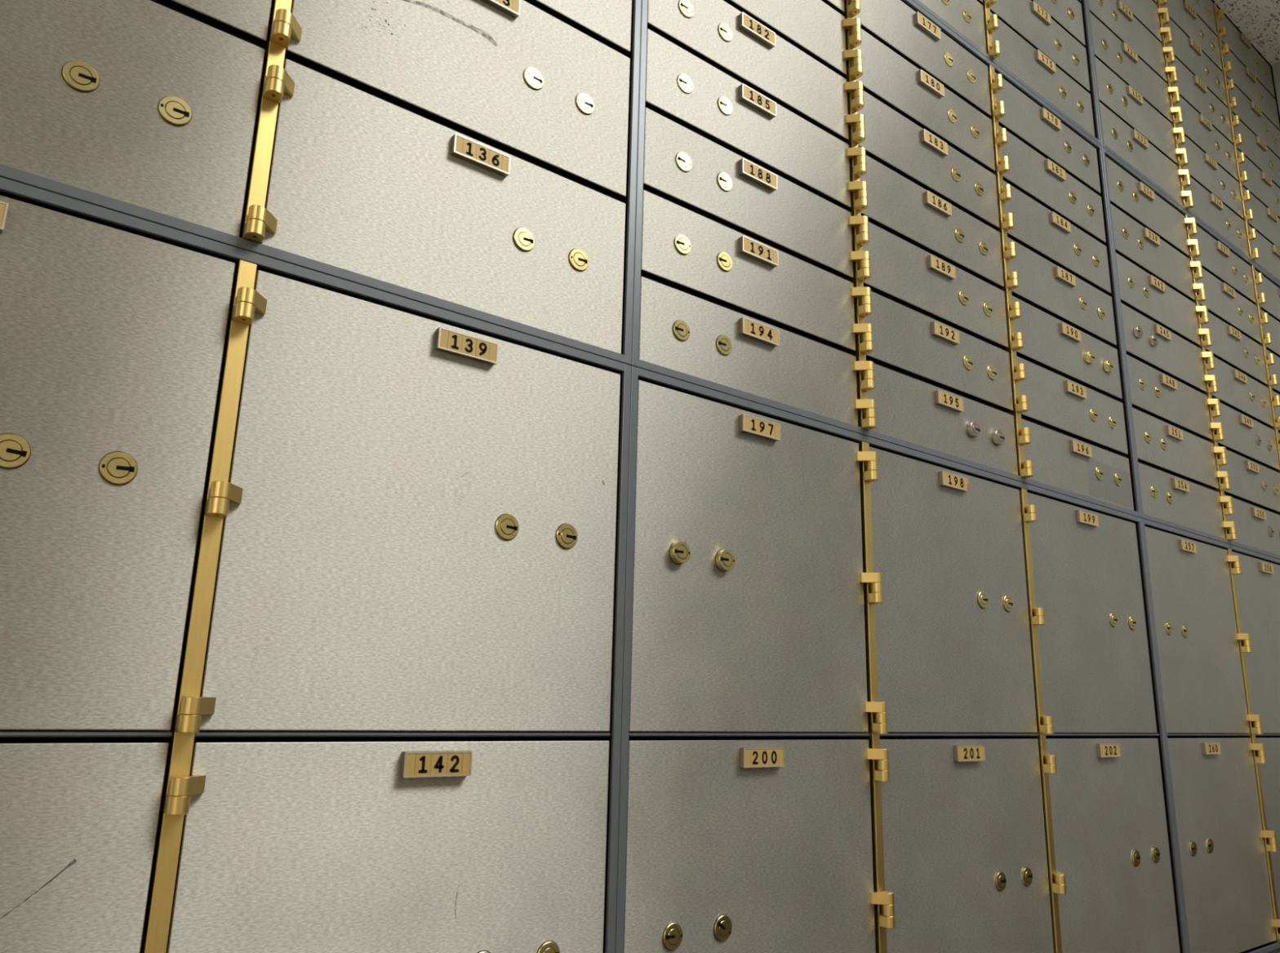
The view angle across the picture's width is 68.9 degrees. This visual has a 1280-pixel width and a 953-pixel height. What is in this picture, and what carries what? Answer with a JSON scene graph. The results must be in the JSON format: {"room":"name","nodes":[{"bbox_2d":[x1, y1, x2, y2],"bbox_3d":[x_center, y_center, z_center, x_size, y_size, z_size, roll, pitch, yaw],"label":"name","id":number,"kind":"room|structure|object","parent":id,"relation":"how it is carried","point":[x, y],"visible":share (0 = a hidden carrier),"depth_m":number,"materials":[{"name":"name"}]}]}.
{"room":"bank vault","nodes":[
{"label":"bank vault","id":0,"kind":"room"},
{"bbox_2d":[1213,0,1279,66],"bbox_3d":[0.109,-1.540,-0.506,5.253,0.100,2.498,12,-17,-37],"label":"ceiling","id":1,"kind":"structure","parent":0,"point":[1259,20],"depth_m":1.82,"materials":[{"name":"tile"}]},
{"bbox_2d":[1271,62,1279,115],"bbox_3d":[2.083,-0.353,0.886,0.100,1.448,2.398,12,-17,-37],"label":"wall","id":2,"kind":"structure","parent":0,"point":[1276,68],"depth_m":1.93,"materials":[{"name":"grey paint"}]},
{"bbox_3d":[-0.796,0.038,0.171,5.162,2.710,0.080,12,-17,-37],"label":"wall","id":3,"kind":"structure","parent":0,"visible":0},
{"bbox_2d":[0,177,631,952],"bbox_3d":[-0.240,0.134,0.481,0.559,0.540,0.046,12,-17,-37],"label":"lower cabinet","id":4,"kind":"object","parent":3,"relation":"attached to","point":[184,731],"visible":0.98,"depth_m":0.52,"materials":[{"name":"grey metal"}]},
{"bbox_2d":[0,742,168,952],"bbox_3d":[-0.350,0.240,0.370,0.262,0.258,0.034,12,-17,-37],"label":"box","id":5,"kind":"object","parent":4,"relation":"in","point":[79,821],"visible":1,"depth_m":0.44,"materials":[{"name":"metal"}]},
{"bbox_2d":[0,195,235,730],"bbox_3d":[-0.344,-0.017,0.433,0.262,0.258,0.034,12,-17,-37],"label":"box","id":6,"kind":"object","parent":4,"relation":"in","point":[112,340],"visible":1,"depth_m":0.47,"materials":[{"name":"metal"}]},
{"bbox_2d":[0,729,610,737],"bbox_3d":[-0.243,0.134,0.485,0.546,0.003,0.029,12,-17,-37],"label":"shelf","id":7,"kind":"object","parent":4,"relation":"attached to","point":[3,733],"depth_m":0.51,"materials":[{"name":"grey metal"}]},
{"bbox_2d":[165,741,608,952],"bbox_3d":[-0.136,0.284,0.528,0.274,0.258,0.042,12,-17,-37],"label":"box","id":8,"kind":"object","parent":4,"relation":"in","point":[415,846],"visible":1,"depth_m":0.53,"materials":[{"name":"metal"}]},
{"bbox_2d":[179,270,620,732],"bbox_3d":[-0.130,0.028,0.591,0.274,0.258,0.042,12,-17,-37],"label":"box","id":9,"kind":"object","parent":4,"relation":"in","point":[418,534],"visible":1,"depth_m":0.57,"materials":[{"name":"metal"}]},
{"bbox_2d":[0,0,641,364],"bbox_3d":[-0.227,-0.389,0.609,0.559,0.538,0.046,12,-17,-37],"label":"upper cabinet","id":10,"kind":"object","parent":3,"relation":"attached to","point":[252,231],"visible":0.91,"depth_m":0.57,"materials":[{"name":"grey metal"}]},
{"bbox_2d":[0,0,265,236],"bbox_3d":[-0.339,-0.218,0.482,0.262,0.126,0.034,12,-17,-37],"label":"box","id":11,"kind":"object","parent":10,"relation":"in","point":[148,104],"visible":1,"depth_m":0.51,"materials":[{"name":"metal"}]},
{"bbox_2d":[155,0,271,44],"bbox_3d":[-0.336,-0.346,0.514,0.262,0.126,0.034,12,-17,-37],"label":"box","id":12,"kind":"object","parent":10,"relation":"in","point":[248,20],"visible":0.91,"depth_m":0.56,"materials":[{"name":"metal"}]},
{"bbox_2d":[150,0,623,203],"bbox_3d":[-0.235,-0.259,0.583,0.546,0.003,0.026,12,-17,-37],"label":"shelf","id":13,"kind":"object","parent":10,"relation":"attached to","point":[274,47],"depth_m":0.57,"materials":[{"name":"grey metal"}]},
{"bbox_2d":[247,58,625,354],"bbox_3d":[-0.125,-0.174,0.640,0.274,0.126,0.042,12,-17,-37],"label":"box","id":14,"kind":"object","parent":10,"relation":"in","point":[360,182],"visible":1,"depth_m":0.62,"materials":[{"name":"metal"}]},
{"bbox_2d":[274,0,630,199],"bbox_3d":[-0.122,-0.302,0.672,0.274,0.126,0.042,12,-17,-37],"label":"box","id":15,"kind":"object","parent":10,"relation":"in","point":[513,77],"visible":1,"depth_m":0.67,"materials":[{"name":"metal"}]},
{"bbox_2d":[524,0,631,54],"bbox_3d":[-0.119,-0.430,0.703,0.274,0.126,0.042,12,-17,-37],"label":"box","id":16,"kind":"object","parent":10,"relation":"in","point":[608,22],"visible":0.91,"depth_m":0.75,"materials":[{"name":"metal"}]},
{"bbox_2d":[630,0,1141,518],"bbox_3d":[0.318,-0.275,1.023,0.827,0.538,0.046,12,-17,-37],"label":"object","id":17,"kind":"object","parent":3,"relation":"attached to","point":[864,426],"visible":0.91,"depth_m":0.97,"materials":[{"name":"grey metal"}]},
{"bbox_2d":[644,28,866,208],"bbox_3d":[0.107,-0.318,0.860,0.272,0.070,0.042,12,-17,-37],"label":"box","id":18,"kind":"object","parent":17,"relation":"in","point":[682,87],"visible":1,"depth_m":0.84,"materials":[{"name":"metal"}]},
{"bbox_2d":[647,0,864,142],"bbox_3d":[0.109,-0.391,0.878,0.272,0.070,0.042,12,-17,-37],"label":"box","id":19,"kind":"object","parent":17,"relation":"in","point":[722,36],"visible":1,"depth_m":0.87,"materials":[{"name":"metal"}]},
{"bbox_2d":[640,190,872,352],"bbox_3d":[0.104,-0.172,0.825,0.272,0.070,0.042,12,-17,-37],"label":"box","id":20,"kind":"object","parent":17,"relation":"in","point":[683,249],"visible":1,"depth_m":0.80,"materials":[{"name":"metal"}]},
{"bbox_2d":[643,107,870,279],"bbox_3d":[0.105,-0.245,0.843,0.272,0.070,0.042,12,-17,-37],"label":"box","id":21,"kind":"object","parent":17,"relation":"in","point":[682,166],"visible":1,"depth_m":0.82,"materials":[{"name":"metal"}]},
{"bbox_2d":[638,276,875,426],"bbox_3d":[0.102,-0.099,0.807,0.272,0.070,0.042,12,-17,-37],"label":"box","id":22,"kind":"object","parent":17,"relation":"in","point":[680,331],"visible":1,"depth_m":0.79,"materials":[{"name":"metal"}]},
{"bbox_2d":[723,0,862,76],"bbox_3d":[0.111,-0.465,0.896,0.272,0.070,0.042,12,-17,-37],"label":"box","id":23,"kind":"object","parent":17,"relation":"in","point":[813,27],"visible":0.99,"depth_m":0.93,"materials":[{"name":"metal"}]},
{"bbox_2d":[821,0,844,13],"bbox_3d":[0.113,-0.538,0.914,0.272,0.070,0.042,12,-17,-37],"label":"box","id":24,"kind":"object","parent":17,"relation":"in","point":[837,5],"visible":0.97,"depth_m":0.97,"materials":[{"name":"metal"}]},
{"bbox_2d":[644,106,1108,345],"bbox_3d":[0.312,-0.236,1.020,0.814,0.003,0.025,12,-17,-37],"label":"shelf","id":25,"kind":"object","parent":17,"relation":"attached to","point":[855,209],"depth_m":0.93,"materials":[{"name":"grey metal"}]},
{"bbox_2d":[643,188,1120,402],"bbox_3d":[0.310,-0.163,1.002,0.814,0.003,0.025,12,-17,-37],"label":"shelf","id":26,"kind":"object","parent":17,"relation":"attached to","point":[857,280],"depth_m":0.91,"materials":[{"name":"grey metal"}]},
{"bbox_2d":[640,274,1127,457],"bbox_3d":[0.309,-0.090,0.984,0.814,0.003,0.025,12,-17,-37],"label":"shelf","id":27,"kind":"object","parent":17,"relation":"attached to","point":[860,353],"depth_m":0.89,"materials":[{"name":"grey metal"}]},
{"bbox_2d":[849,0,991,117],"bbox_3d":[0.318,-0.494,1.070,0.271,0.070,0.042,12,-17,-37],"label":"box","id":28,"kind":"object","parent":17,"relation":"on","point":[906,32],"visible":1,"depth_m":1.07,"materials":[{"name":"metal"}]},
{"bbox_2d":[851,25,995,173],"bbox_3d":[0.316,-0.421,1.052,0.271,0.070,0.042,12,-17,-37],"label":"box","id":29,"kind":"object","parent":17,"relation":"in","point":[905,88],"visible":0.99,"depth_m":1.04,"materials":[{"name":"metal"}]},
{"bbox_2d":[853,88,999,229],"bbox_3d":[0.314,-0.348,1.034,0.271,0.070,0.042,12,-17,-37],"label":"box","id":30,"kind":"object","parent":17,"relation":"in","point":[892,140],"visible":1,"depth_m":1.02,"materials":[{"name":"metal"}]},
{"bbox_2d":[855,155,1004,288],"bbox_3d":[0.312,-0.275,1.016,0.271,0.070,0.042,12,-17,-37],"label":"box","id":31,"kind":"object","parent":17,"relation":"in","point":[896,205],"visible":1,"depth_m":1.00,"materials":[{"name":"metal"}]},
{"bbox_2d":[857,222,1008,349],"bbox_3d":[0.310,-0.202,0.998,0.271,0.070,0.042,12,-17,-37],"label":"box","id":32,"kind":"object","parent":17,"relation":"in","point":[901,272],"visible":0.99,"depth_m":0.99,"materials":[{"name":"metal"}]},
{"bbox_2d":[860,291,1013,412],"bbox_3d":[0.309,-0.129,0.980,0.271,0.070,0.042,12,-17,-37],"label":"box","id":33,"kind":"object","parent":17,"relation":"in","point":[906,340],"visible":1,"depth_m":0.97,"materials":[{"name":"metal"}]},
{"bbox_2d":[862,363,1017,475],"bbox_3d":[0.307,-0.056,0.963,0.271,0.070,0.042,12,-17,-37],"label":"box","id":34,"kind":"object","parent":17,"relation":"in","point":[908,409],"visible":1,"depth_m":0.95,"materials":[{"name":"metal"}]},
{"bbox_2d":[993,72,1100,194],"bbox_3d":[0.532,-0.449,1.233,0.270,0.070,0.042,12,-17,-37],"label":"box","id":35,"kind":"object","parent":17,"relation":"on","point":[1024,119],"visible":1,"depth_m":1.22,"materials":[{"name":"metal"}]},
{"bbox_2d":[997,124,1106,244],"bbox_3d":[0.530,-0.376,1.215,0.270,0.070,0.042,12,-17,-37],"label":"box","id":36,"kind":"object","parent":17,"relation":"in","point":[1037,177],"visible":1,"depth_m":1.20,"materials":[{"name":"metal"}]},
{"bbox_2d":[1001,180,1111,294],"bbox_3d":[0.528,-0.303,1.197,0.270,0.070,0.042,12,-17,-37],"label":"box","id":37,"kind":"object","parent":17,"relation":"in","point":[1037,228],"visible":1,"depth_m":1.19,"materials":[{"name":"metal"}]},
{"bbox_2d":[1006,237,1116,346],"bbox_3d":[0.526,-0.230,1.179,0.270,0.070,0.042,12,-17,-37],"label":"box","id":38,"kind":"object","parent":17,"relation":"in","point":[1043,285],"visible":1,"depth_m":1.17,"materials":[{"name":"metal"}]},
{"bbox_2d":[1010,296,1122,399],"bbox_3d":[0.524,-0.157,1.161,0.270,0.070,0.042,12,-17,-37],"label":"box","id":39,"kind":"object","parent":17,"relation":"in","point":[1049,343],"visible":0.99,"depth_m":1.15,"materials":[{"name":"metal"}]},
{"bbox_2d":[1015,355,1128,455],"bbox_3d":[0.523,-0.084,1.143,0.270,0.070,0.042,12,-17,-37],"label":"box","id":40,"kind":"object","parent":17,"relation":"in","point":[1057,402],"visible":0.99,"depth_m":1.13,"materials":[{"name":"metal"}]},
{"bbox_2d":[1020,418,1133,511],"bbox_3d":[0.521,-0.011,1.125,0.270,0.070,0.042,12,-17,-37],"label":"box","id":41,"kind":"object","parent":17,"relation":"in","point":[1057,460],"visible":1,"depth_m":1.11,"materials":[{"name":"metal"}]},
{"bbox_2d":[614,365,1187,952],"bbox_3d":[0.305,0.249,0.895,0.827,0.540,0.046,12,-17,-37],"label":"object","id":42,"kind":"object","parent":3,"relation":"attached to","point":[877,731],"visible":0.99,"depth_m":0.84,"materials":[{"name":"grey metal"}]},
{"bbox_2d":[629,380,887,732],"bbox_3d":[0.098,0.075,0.764,0.272,0.258,0.042,12,-17,-37],"label":"box","id":43,"kind":"object","parent":42,"relation":"in","point":[748,578],"visible":1,"depth_m":0.74,"materials":[{"name":"metal"}]},
{"bbox_2d":[623,739,894,952],"bbox_3d":[0.091,0.332,0.701,0.272,0.258,0.042,12,-17,-37],"label":"box","id":44,"kind":"object","parent":42,"relation":"in","point":[733,846],"visible":1,"depth_m":0.70,"materials":[{"name":"metal"}]},
{"bbox_2d":[628,732,1159,737],"bbox_3d":[0.302,0.248,0.899,0.814,0.003,0.029,12,-17,-37],"label":"shelf","id":45,"kind":"object","parent":42,"relation":"attached to","point":[630,734],"depth_m":0.81,"materials":[{"name":"grey metal"}]},
{"bbox_2d":[866,446,1037,733],"bbox_3d":[0.303,0.119,0.920,0.271,0.258,0.042,12,-17,-37],"label":"box","id":46,"kind":"object","parent":42,"relation":"in","point":[953,644],"visible":1,"depth_m":0.91,"materials":[{"name":"metal"}]},
{"bbox_2d":[876,738,1053,952],"bbox_3d":[0.296,0.375,0.857,0.271,0.258,0.042,12,-17,-37],"label":"box","id":47,"kind":"object","parent":42,"relation":"in","point":[966,862],"visible":1,"depth_m":0.86,"materials":[{"name":"metal"}]},
{"bbox_2d":[1026,492,1156,733],"bbox_3d":[0.516,0.164,1.083,0.270,0.258,0.042,12,-17,-37],"label":"box","id":48,"kind":"object","parent":42,"relation":"in","point":[1095,665],"visible":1,"depth_m":1.07,"materials":[{"name":"metal"}]},
{"bbox_2d":[1044,738,1180,952],"bbox_3d":[0.510,0.420,1.020,0.270,0.258,0.042,12,-17,-37],"label":"box","id":49,"kind":"object","parent":42,"relation":"in","point":[1111,845],"visible":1,"depth_m":1.02,"materials":[{"name":"metal"}]},
{"bbox_2d":[912,0,1102,146],"bbox_3d":[0.331,-0.800,1.152,0.827,0.545,0.046,12,-17,-37],"label":"upper cabinet","id":50,"kind":"object","parent":3,"relation":"attached to","point":[991,27],"visible":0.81,"depth_m":1.23,"materials":[{"name":"grey metal"}]},
{"bbox_2d":[918,0,986,52],"bbox_3d":[0.320,-0.579,1.091,0.271,0.071,0.042,12,-17,-37],"label":"box","id":51,"kind":"object","parent":50,"relation":"in","point":[966,16],"visible":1,"depth_m":1.14,"materials":[{"name":"metal"}]},
{"bbox_2d":[989,0,1089,92],"bbox_3d":[0.535,-0.608,1.272,0.270,0.072,0.042,12,-17,-37],"label":"box","id":52,"kind":"object","parent":50,"relation":"in","point":[1030,21],"visible":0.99,"depth_m":1.27,"materials":[{"name":"metal"}]},
{"bbox_2d":[988,12,1094,136],"bbox_3d":[0.534,-0.534,1.254,0.270,0.071,0.042,12,-17,-37],"label":"box","id":53,"kind":"object","parent":50,"relation":"in","point":[1029,64],"visible":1,"depth_m":1.25,"materials":[{"name":"metal"}]},
{"bbox_2d":[1031,0,1084,46],"bbox_3d":[0.537,-0.682,1.290,0.270,0.072,0.042,12,-17,-37],"label":"box","id":54,"kind":"object","parent":50,"relation":"in","point":[1068,14],"visible":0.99,"depth_m":1.33,"materials":[{"name":"metal"}]},
{"bbox_2d":[1086,0,1279,283],"bbox_3d":[0.983,-0.663,1.648,0.834,0.545,0.046,12,-17,-37],"label":"upper cabinet","id":55,"kind":"object","parent":3,"relation":"attached to","point":[1165,21],"visible":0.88,"depth_m":1.57,"materials":[{"name":"grey metal"}]},
{"bbox_2d":[1088,0,1176,82],"bbox_3d":[0.770,-0.708,1.484,0.273,0.072,0.042,12,-17,-37],"label":"box","id":56,"kind":"object","parent":55,"relation":"in","point":[1113,15],"visible":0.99,"depth_m":1.48,"materials":[{"name":"metal"}]},
{"bbox_2d":[1089,12,1182,122],"bbox_3d":[0.768,-0.633,1.466,0.273,0.072,0.042,12,-17,-37],"label":"box","id":57,"kind":"object","parent":55,"relation":"in","point":[1117,55],"visible":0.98,"depth_m":1.45,"materials":[{"name":"metal"}]},
{"bbox_2d":[1094,57,1187,164],"bbox_3d":[0.766,-0.559,1.447,0.273,0.072,0.042,12,-17,-37],"label":"box","id":58,"kind":"object","parent":55,"relation":"in","point":[1122,100],"visible":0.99,"depth_m":1.43,"materials":[{"name":"metal"}]},
{"bbox_2d":[1117,0,1171,42],"bbox_3d":[0.772,-0.782,1.502,0.273,0.072,0.042,12,-17,-37],"label":"box","id":59,"kind":"object","parent":55,"relation":"in","point":[1146,12],"visible":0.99,"depth_m":1.54,"materials":[{"name":"metal"}]},
{"bbox_2d":[1099,102,1192,204],"bbox_3d":[0.765,-0.485,1.429,0.273,0.071,0.042,12,-17,-37],"label":"box","id":60,"kind":"object","parent":55,"relation":"in","point":[1127,143],"visible":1,"depth_m":1.41,"materials":[{"name":"metal"}]},
{"bbox_2d":[1161,0,1222,71],"bbox_3d":[0.978,-0.813,1.675,0.266,0.072,0.042,12,-17,-37],"label":"box","id":61,"kind":"object","parent":55,"relation":"in","point":[1181,13],"visible":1,"depth_m":1.68,"materials":[{"name":"metal"}]},
{"bbox_2d":[1162,12,1227,106],"bbox_3d":[0.976,-0.739,1.657,0.266,0.072,0.042,12,-17,-37],"label":"box","id":62,"kind":"object","parent":55,"relation":"in","point":[1187,51],"visible":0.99,"depth_m":1.65,"materials":[{"name":"metal"}]},
{"bbox_2d":[1167,51,1232,143],"bbox_3d":[0.974,-0.664,1.639,0.266,0.072,0.042,12,-17,-37],"label":"box","id":63,"kind":"object","parent":55,"relation":"in","point":[1192,89],"visible":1,"depth_m":1.63,"materials":[{"name":"metal"}]},
{"bbox_2d":[1182,0,1217,35],"bbox_3d":[0.980,-0.888,1.694,0.266,0.074,0.042,12,-17,-37],"label":"box","id":64,"kind":"object","parent":55,"relation":"in","point":[1204,9],"visible":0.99,"depth_m":1.74,"materials":[{"name":"metal"}]},
{"bbox_2d":[1172,91,1238,181],"bbox_3d":[0.972,-0.590,1.621,0.266,0.072,0.042,12,-17,-37],"label":"box","id":65,"kind":"object","parent":55,"relation":"in","point":[1200,131],"visible":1,"depth_m":1.62,"materials":[{"name":"metal"}]},
{"bbox_2d":[1177,132,1244,219],"bbox_3d":[0.971,-0.516,1.602,0.266,0.072,0.042,12,-17,-37],"label":"box","id":66,"kind":"object","parent":55,"relation":"in","point":[1203,169],"visible":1,"depth_m":1.60,"materials":[{"name":"metal"}]},
{"bbox_2d":[1182,174,1248,256],"bbox_3d":[0.969,-0.443,1.584,0.266,0.071,0.042,12,-17,-37],"label":"box","id":67,"kind":"object","parent":55,"relation":"in","point":[1208,207],"visible":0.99,"depth_m":1.58,"materials":[{"name":"metal"}]},
{"bbox_2d":[1217,7,1275,97],"bbox_3d":[1.198,-0.842,1.859,0.285,0.074,0.042,12,-17,-37],"label":"box","id":68,"kind":"object","parent":55,"relation":"in","point":[1239,45],"visible":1,"depth_m":1.85,"materials":[{"name":"metal"}]},
{"bbox_2d":[1222,42,1279,130],"bbox_3d":[1.196,-0.767,1.841,0.285,0.072,0.042,12,-17,-37],"label":"box","id":69,"kind":"object","parent":55,"relation":"in","point":[1245,80],"visible":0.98,"depth_m":1.83,"materials":[{"name":"metal"}]},
{"bbox_2d":[1226,77,1279,159],"bbox_3d":[1.194,-0.693,1.823,0.285,0.072,0.042,12,-17,-37],"label":"box","id":70,"kind":"object","parent":55,"relation":"in","point":[1250,114],"visible":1,"depth_m":1.81,"materials":[{"name":"metal"}]},
{"bbox_2d":[1232,113,1279,188],"bbox_3d":[1.192,-0.619,1.804,0.285,0.072,0.042,12,-17,-37],"label":"box","id":71,"kind":"object","parent":55,"relation":"in","point":[1255,150],"visible":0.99,"depth_m":1.79,"materials":[{"name":"metal"}]},
{"bbox_2d":[1237,150,1279,218],"bbox_3d":[1.190,-0.544,1.786,0.285,0.072,0.042,12,-17,-37],"label":"box","id":72,"kind":"object","parent":55,"relation":"in","point":[1259,184],"visible":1,"depth_m":1.76,"materials":[{"name":"metal"}]},
{"bbox_2d":[1243,186,1279,248],"bbox_3d":[1.189,-0.470,1.768,0.285,0.072,0.042,12,-17,-37],"label":"box","id":73,"kind":"object","parent":55,"relation":"in","point":[1265,222],"visible":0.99,"depth_m":1.74,"materials":[{"name":"metal"}]},
{"bbox_2d":[1248,224,1279,279],"bbox_3d":[1.187,-0.397,1.750,0.285,0.071,0.042,12,-17,-37],"label":"box","id":74,"kind":"object","parent":55,"relation":"in","point":[1269,254],"visible":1,"depth_m":1.71,"materials":[{"name":"metal"}]},
{"bbox_2d":[1102,146,1279,559],"bbox_3d":[0.970,-0.137,1.519,0.834,0.538,0.046,12,-17,-37],"label":"upper cabinet","id":75,"kind":"object","parent":3,"relation":"attached to","point":[1190,233],"visible":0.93,"depth_m":1.42,"materials":[{"name":"grey metal"}]},
{"bbox_2d":[1105,155,1199,256],"bbox_3d":[0.763,-0.401,1.408,0.273,0.070,0.042,12,-17,-37],"label":"box","id":76,"kind":"object","parent":75,"relation":"in","point":[1130,196],"visible":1,"depth_m":1.39,"materials":[{"name":"metal"}]},
{"bbox_2d":[1110,204,1204,301],"bbox_3d":[0.761,-0.328,1.391,0.273,0.070,0.042,12,-17,-37],"label":"box","id":77,"kind":"object","parent":75,"relation":"in","point":[1133,242],"visible":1,"depth_m":1.38,"materials":[{"name":"metal"}]},
{"bbox_2d":[1115,253,1210,346],"bbox_3d":[0.759,-0.254,1.373,0.273,0.070,0.042,12,-17,-37],"label":"box","id":78,"kind":"object","parent":75,"relation":"in","point":[1140,291],"visible":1,"depth_m":1.36,"materials":[{"name":"metal"}]},
{"bbox_2d":[1120,302,1217,392],"bbox_3d":[0.757,-0.181,1.355,0.273,0.070,0.042,12,-17,-37],"label":"box","id":79,"kind":"object","parent":75,"relation":"in","point":[1146,341],"visible":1,"depth_m":1.34,"materials":[{"name":"metal"}]},
{"bbox_2d":[1126,355,1222,440],"bbox_3d":[0.755,-0.108,1.337,0.273,0.070,0.042,12,-17,-37],"label":"box","id":80,"kind":"object","parent":75,"relation":"in","point":[1153,393],"visible":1,"depth_m":1.32,"materials":[{"name":"metal"}]},
{"bbox_2d":[1132,408,1229,489],"bbox_3d":[0.754,-0.034,1.319,0.273,0.072,0.042,12,-17,-37],"label":"box","id":81,"kind":"object","parent":75,"relation":"in","point":[1161,445],"visible":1,"depth_m":1.30,"materials":[{"name":"metal"}]},
{"bbox_2d":[1137,462,1235,538],"bbox_3d":[0.752,0.038,1.301,0.273,0.070,0.042,12,-17,-37],"label":"box","id":82,"kind":"object","parent":75,"relation":"in","point":[1166,496],"visible":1,"depth_m":1.28,"materials":[{"name":"metal"}]},
{"bbox_2d":[1126,354,1270,428],"bbox_3d":[0.965,-0.098,1.516,0.821,0.003,0.025,12,-17,-37],"label":"shelf","id":83,"kind":"object","parent":75,"relation":"attached to","point":[1210,390],"depth_m":1.41,"materials":[{"name":"grey metal"}]},
{"bbox_2d":[1132,407,1277,472],"bbox_3d":[0.963,-0.025,1.498,0.821,0.003,0.025,12,-17,-37],"label":"shelf","id":84,"kind":"object","parent":75,"relation":"attached to","point":[1216,437],"depth_m":1.40,"materials":[{"name":"grey metal"}]},
{"bbox_2d":[1137,461,1279,515],"bbox_3d":[0.961,0.048,1.480,0.821,0.003,0.025,12,-17,-37],"label":"shelf","id":85,"kind":"object","parent":75,"relation":"attached to","point":[1222,487],"depth_m":1.38,"materials":[{"name":"grey metal"}]},
{"bbox_2d":[1189,222,1256,303],"bbox_3d":[0.967,-0.358,1.563,0.266,0.070,0.042,12,-17,-37],"label":"box","id":86,"kind":"object","parent":75,"relation":"in","point":[1216,259],"visible":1,"depth_m":1.56,"materials":[{"name":"metal"}]},
{"bbox_2d":[1195,266,1262,344],"bbox_3d":[0.965,-0.284,1.546,0.266,0.070,0.042,12,-17,-37],"label":"box","id":87,"kind":"object","parent":75,"relation":"in","point":[1223,302],"visible":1,"depth_m":1.54,"materials":[{"name":"metal"}]},
{"bbox_2d":[1200,311,1267,385],"bbox_3d":[0.963,-0.211,1.528,0.266,0.070,0.042,12,-17,-37],"label":"box","id":88,"kind":"object","parent":75,"relation":"in","point":[1229,346],"visible":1,"depth_m":1.52,"materials":[{"name":"metal"}]},
{"bbox_2d":[1206,356,1273,427],"bbox_3d":[0.961,-0.138,1.510,0.266,0.070,0.042,12,-17,-37],"label":"box","id":89,"kind":"object","parent":75,"relation":"in","point":[1237,391],"visible":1,"depth_m":1.50,"materials":[{"name":"metal"}]},
{"bbox_2d":[1212,402,1279,471],"bbox_3d":[0.960,-0.065,1.492,0.266,0.070,0.042,12,-17,-37],"label":"box","id":90,"kind":"object","parent":75,"relation":"in","point":[1244,436],"visible":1,"depth_m":1.49,"materials":[{"name":"metal"}]},
{"bbox_2d":[1217,446,1279,514],"bbox_3d":[0.958,0.008,1.474,0.266,0.070,0.042,12,-17,-37],"label":"box","id":91,"kind":"object","parent":75,"relation":"in","point":[1254,483],"visible":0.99,"depth_m":1.46,"materials":[{"name":"metal"}]},
{"bbox_2d":[1224,494,1279,555],"bbox_3d":[0.956,0.081,1.456,0.266,0.070,0.042,12,-17,-37],"label":"box","id":92,"kind":"object","parent":75,"relation":"in","point":[1256,527],"visible":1,"depth_m":1.44,"materials":[{"name":"metal"}]},
{"bbox_2d":[1254,270,1279,322],"bbox_3d":[1.185,-0.312,1.729,0.285,0.070,0.042,12,-17,-37],"label":"box","id":93,"kind":"object","parent":75,"relation":"in","point":[1268,290],"visible":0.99,"depth_m":1.68,"materials":[{"name":"metal"}]},
{"bbox_2d":[1260,309,1279,357],"bbox_3d":[1.183,-0.238,1.711,0.285,0.070,0.042,12,-17,-37],"label":"box","id":94,"kind":"object","parent":75,"relation":"in","point":[1272,330],"visible":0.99,"depth_m":1.66,"materials":[{"name":"metal"}]},
{"bbox_2d":[1266,350,1279,395],"bbox_3d":[1.181,-0.165,1.694,0.285,0.070,0.042,12,-17,-37],"label":"box","id":95,"kind":"object","parent":75,"relation":"in","point":[1274,370],"visible":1,"depth_m":1.62,"materials":[{"name":"metal"}]},
{"bbox_2d":[1272,391,1279,433],"bbox_3d":[1.179,-0.092,1.675,0.285,0.070,0.042,12,-17,-37],"label":"box","id":96,"kind":"object","parent":75,"relation":"in","point":[1276,397],"visible":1,"depth_m":1.59,"materials":[{"name":"metal"}]},
{"bbox_2d":[1141,518,1279,952],"bbox_3d":[0.957,0.387,1.391,0.834,0.540,0.046,12,-17,-37],"label":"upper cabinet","id":97,"kind":"object","parent":3,"relation":"attached to","point":[1255,733],"visible":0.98,"depth_m":1.26,"materials":[{"name":"grey metal"}]},
{"bbox_2d":[1144,526,1261,733],"bbox_3d":[0.748,0.212,1.258,0.273,0.258,0.042,12,-17,-37],"label":"box","id":98,"kind":"object","parent":97,"relation":"in","point":[1197,637],"visible":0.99,"depth_m":1.24,"materials":[{"name":"metal"}]},
{"bbox_2d":[1166,733,1279,736],"bbox_3d":[0.954,0.386,1.395,0.821,0.003,0.029,12,-17,-37],"label":"shelf","id":99,"kind":"object","parent":97,"relation":"attached to","point":[1167,734],"depth_m":1.25,"materials":[{"name":"grey metal"}]},
{"bbox_2d":[1167,737,1279,952],"bbox_3d":[0.741,0.469,1.195,0.273,0.258,0.042,12,-17,-37],"label":"box","id":100,"kind":"object","parent":97,"relation":"in","point":[1228,908],"visible":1,"depth_m":1.18,"materials":[{"name":"metal"}]},
{"bbox_2d":[1231,551,1279,733],"bbox_3d":[0.952,0.256,1.413,0.266,0.258,0.042,12,-17,-37],"label":"box","id":101,"kind":"object","parent":97,"relation":"in","point":[1258,587],"visible":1,"depth_m":1.38,"materials":[{"name":"metal"}]},
{"bbox_2d":[1255,737,1279,930],"bbox_3d":[0.945,0.512,1.351,0.266,0.258,0.042,12,-17,-37],"label":"box","id":102,"kind":"object","parent":97,"relation":"in","point":[1270,771],"visible":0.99,"depth_m":1.30,"materials":[{"name":"metal"}]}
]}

